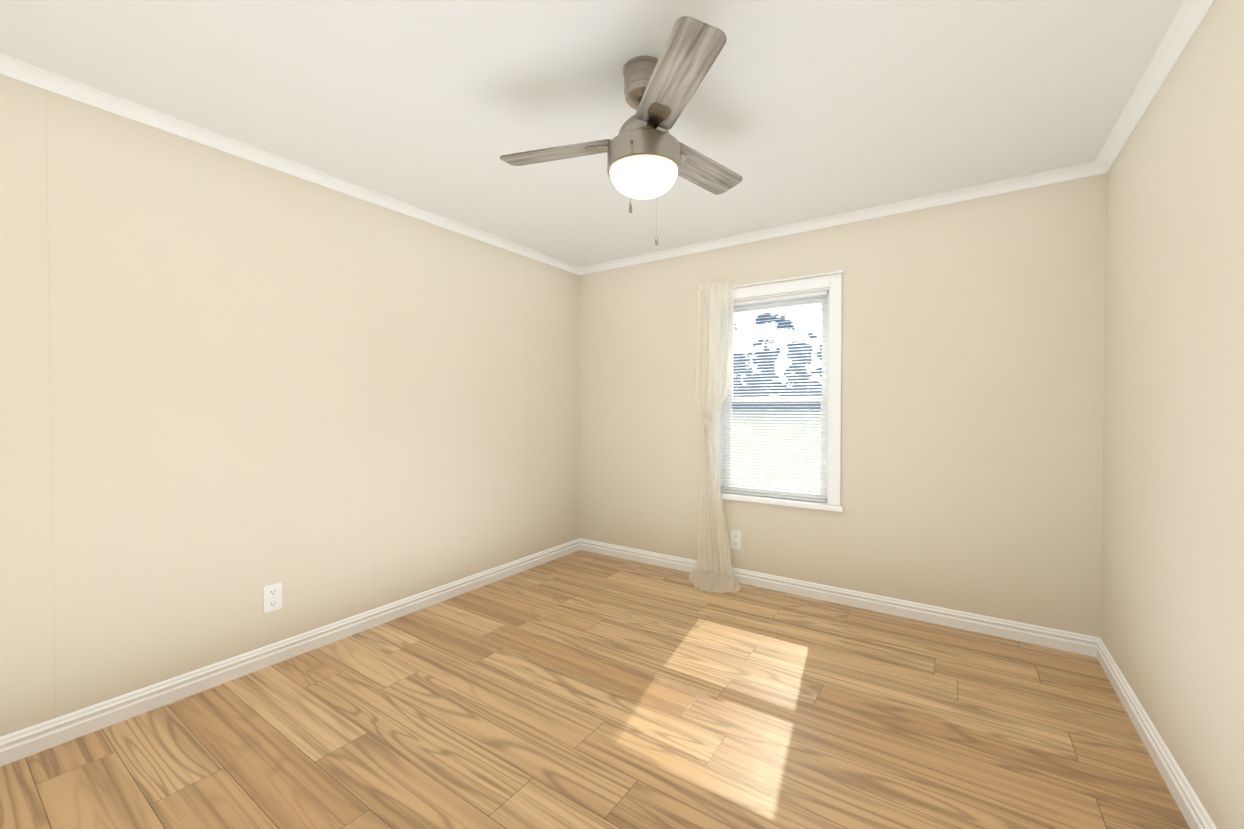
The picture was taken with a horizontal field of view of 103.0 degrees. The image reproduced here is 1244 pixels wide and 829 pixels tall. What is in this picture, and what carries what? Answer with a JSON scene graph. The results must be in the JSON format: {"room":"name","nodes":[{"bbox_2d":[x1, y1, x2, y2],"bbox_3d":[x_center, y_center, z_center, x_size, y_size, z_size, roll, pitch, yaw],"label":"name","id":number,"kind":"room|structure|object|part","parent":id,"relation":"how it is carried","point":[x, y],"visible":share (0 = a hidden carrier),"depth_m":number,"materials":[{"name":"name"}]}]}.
{"room":"empty bedroom","nodes":[
{"label":"empty bedroom","id":0,"kind":"room"},
{"bbox_2d":[0,74,579,736],"bbox_3d":[-1.550,-0.019,2.724,0.120,2.455,4.005,1,1,34],"label":"wall","id":1,"kind":"structure","parent":0,"point":[230,386],"depth_m":2.26,"materials":[{"name":"paint"}]},
{"bbox_2d":[263,582,281,613],"bbox_3d":[-1.698,0.891,2.407,0.008,0.132,0.080,1,1,34],"label":"electrical outlet","id":2,"kind":"object","parent":1,"relation":"attached to","point":[272,597],"visible":1,"depth_m":2.40,"materials":[{"name":"white plastic"}]},
{"bbox_2d":[0,52,579,274],"bbox_3d":[-1.480,-1.220,2.659,0.051,0.052,4.005,1,1,34],"label":"crown molding","id":3,"kind":"structure","parent":1,"relation":"attached to","point":[12,67],"depth_m":2.24,"materials":[{"name":"white wood"}]},
{"bbox_2d":[0,538,579,766],"bbox_3d":[-1.494,1.160,2.703,0.016,0.097,4.005,1,1,34],"label":"baseboard","id":4,"kind":"structure","parent":1,"relation":"attached to","point":[26,742],"depth_m":2.26,"materials":[{"name":"white wood"}]},
{"bbox_2d":[0,0,1182,266],"bbox_3d":[-0.120,-1.283,1.730,3.585,0.100,4.245,1,1,34],"label":"ceiling","id":5,"kind":"structure","parent":0,"point":[798,110],"depth_m":1.89,"materials":[{"name":"white paint"}]},
{"bbox_2d":[500,16,742,244],"bbox_3d":[0.079,-0.945,1.863,0.986,0.580,0.960,1,1,34],"label":"ceiling fan","id":6,"kind":"object","parent":5,"relation":"hanging from","point":[649,156],"visible":1,"depth_m":1.68,"materials":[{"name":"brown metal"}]},
{"bbox_3d":[-0.239,-0.987,1.870,0.450,0.006,0.142,0,13,16],"label":"blade","id":7,"kind":"part","parent":6,"relation":"part of","materials":[{"name":"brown wood"}]},
{"bbox_3d":[0.030,-0.795,1.650,0.013,0.246,0.018,1,1,34],"label":"chain","id":8,"kind":"part","parent":6,"relation":"part of","materials":[{"name":"silver metal"}]},
{"bbox_3d":[0.078,-1.018,1.777,0.186,0.096,0.186,1,1,34],"label":"motor","id":9,"kind":"part","parent":6,"relation":"part of","materials":[{"name":"silver metal"}]},
{"bbox_3d":[0.132,-0.788,1.908,0.012,0.266,0.018,1,1,34],"label":"chain","id":10,"kind":"part","parent":6,"relation":"part of","materials":[{"name":"silver metal"}]},
{"bbox_3d":[0.156,-0.981,1.457,0.142,0.006,0.450,12,-2,-14],"label":"blade","id":11,"kind":"part","parent":6,"relation":"part of","materials":[{"name":"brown wood"}]},
{"bbox_3d":[0.317,-0.989,2.005,0.450,0.006,0.142,-1,-11,-44],"label":"blade","id":12,"kind":"part","parent":6,"relation":"part of","materials":[{"name":"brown wood"}]},
{"bbox_2d":[0,550,1189,828],"bbox_3d":[-0.120,1.272,1.765,3.585,0.100,4.245,1,1,34],"label":"floor","id":13,"kind":"structure","parent":0,"point":[582,690],"depth_m":1.90,"materials":[{"name":"brown wood"}]},
{"bbox_2d":[580,173,1106,636],"bbox_3d":[1.044,-0.029,3.450,3.585,2.455,0.120,1,1,34],"label":"wall","id":14,"kind":"structure","parent":0,"point":[972,381],"depth_m":2.89,"materials":[{"name":"paint"}]},
{"bbox_2d":[730,530,740,549],"bbox_3d":[0.814,0.897,3.542,0.080,0.132,0.008,1,1,34],"label":"electrical outlet","id":15,"kind":"object","parent":14,"relation":"attached to","point":[735,539],"visible":1,"depth_m":3.54,"materials":[{"name":"white plastic"}]},
{"bbox_2d":[697,270,844,292],"bbox_3d":[0.978,-0.899,3.384,1.014,0.022,0.042,1,1,34],"label":"curtain rod","id":16,"kind":"object","parent":14,"relation":"attached to","point":[840,271],"visible":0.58,"depth_m":3.26,"materials":[{"name":"white plastic"}]},
{"bbox_2d":[689,280,739,592],"bbox_3d":[0.630,0.123,3.425,0.393,2.128,0.301,1,1,34],"label":"curtain","id":17,"kind":"object","parent":16,"relation":"hanging from","point":[714,326],"visible":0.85,"depth_m":3.56,"materials":[{"name":"beige fabric"}]},
{"bbox_2d":[702,415,712,426],"bbox_3d":[0.619,0.045,3.579,0.076,0.087,0.057,1,1,34],"label":"knot","id":18,"kind":"object","parent":17,"relation":"attached to","point":[707,420],"visible":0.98,"depth_m":3.56,"materials":[{"name":"beige fabric"}]},
{"bbox_2d":[707,423,729,579],"bbox_3d":[0.682,0.625,3.489,0.210,1.125,0.070,1,1,34],"label":"curtain","id":19,"kind":"object","parent":18,"relation":"hanging from","point":[719,530],"visible":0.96,"depth_m":3.51,"materials":[{"name":"beige fabric"}]},
{"bbox_2d":[711,274,841,505],"bbox_3d":[1.049,-0.142,3.434,0.901,1.496,0.138,1,1,34],"label":"window unit","id":20,"kind":"structure","parent":14,"relation":"in","point":[779,491],"depth_m":3.35,"materials":[{"name":"white plastic"}]},
{"bbox_2d":[721,492,843,511],"bbox_3d":[1.023,0.593,3.406,0.941,0.034,0.090,1,1,34],"label":"stool","id":21,"kind":"object","parent":14,"relation":"attached to","point":[783,502],"visible":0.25,"depth_m":3.32,"materials":[{"name":"white wood"}]},
{"bbox_2d":[580,162,1091,274],"bbox_3d":[0.989,-1.230,3.367,3.210,0.052,0.051,1,1,34],"label":"crown molding","id":22,"kind":"structure","parent":14,"relation":"attached to","point":[1081,170],"depth_m":3.01,"materials":[{"name":"white wood"}]},
{"bbox_2d":[580,538,1091,655],"bbox_3d":[0.999,1.150,3.414,3.270,0.097,0.016,1,1,34],"label":"baseboard","id":23,"kind":"structure","parent":14,"relation":"attached to","point":[1073,642],"depth_m":3.00,"materials":[{"name":"white wood"}]},
{"bbox_2d":[1100,0,1243,828],"bbox_3d":[1.311,0.008,0.770,0.120,2.455,4.005,1,1,34],"label":"wall","id":24,"kind":"structure","parent":0,"point":[1172,600],"depth_m":1.57,"materials":[{"name":"paint"}]},
{"bbox_2d":[1092,0,1214,175],"bbox_3d":[1.240,-1.194,0.802,0.051,0.052,4.005,1,1,34],"label":"crown molding","id":25,"kind":"structure","parent":24,"relation":"attached to","point":[1184,24],"depth_m":1.77,"materials":[{"name":"white wood"}]},
{"bbox_2d":[1092,636,1216,828],"bbox_3d":[1.255,1.186,0.824,0.016,0.097,4.005,1,1,34],"label":"baseboard","id":26,"kind":"structure","parent":24,"relation":"attached to","point":[1190,806],"depth_m":1.73,"materials":[{"name":"white wood"}]},
{"label":"outside","id":27,"kind":"structure","parent":0,"visible":0},
{"bbox_2d":[732,303,821,489],"bbox_3d":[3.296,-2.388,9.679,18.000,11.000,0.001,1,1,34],"label":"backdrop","id":28,"kind":"structure","parent":27,"point":[767,340],"depth_m":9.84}
]}

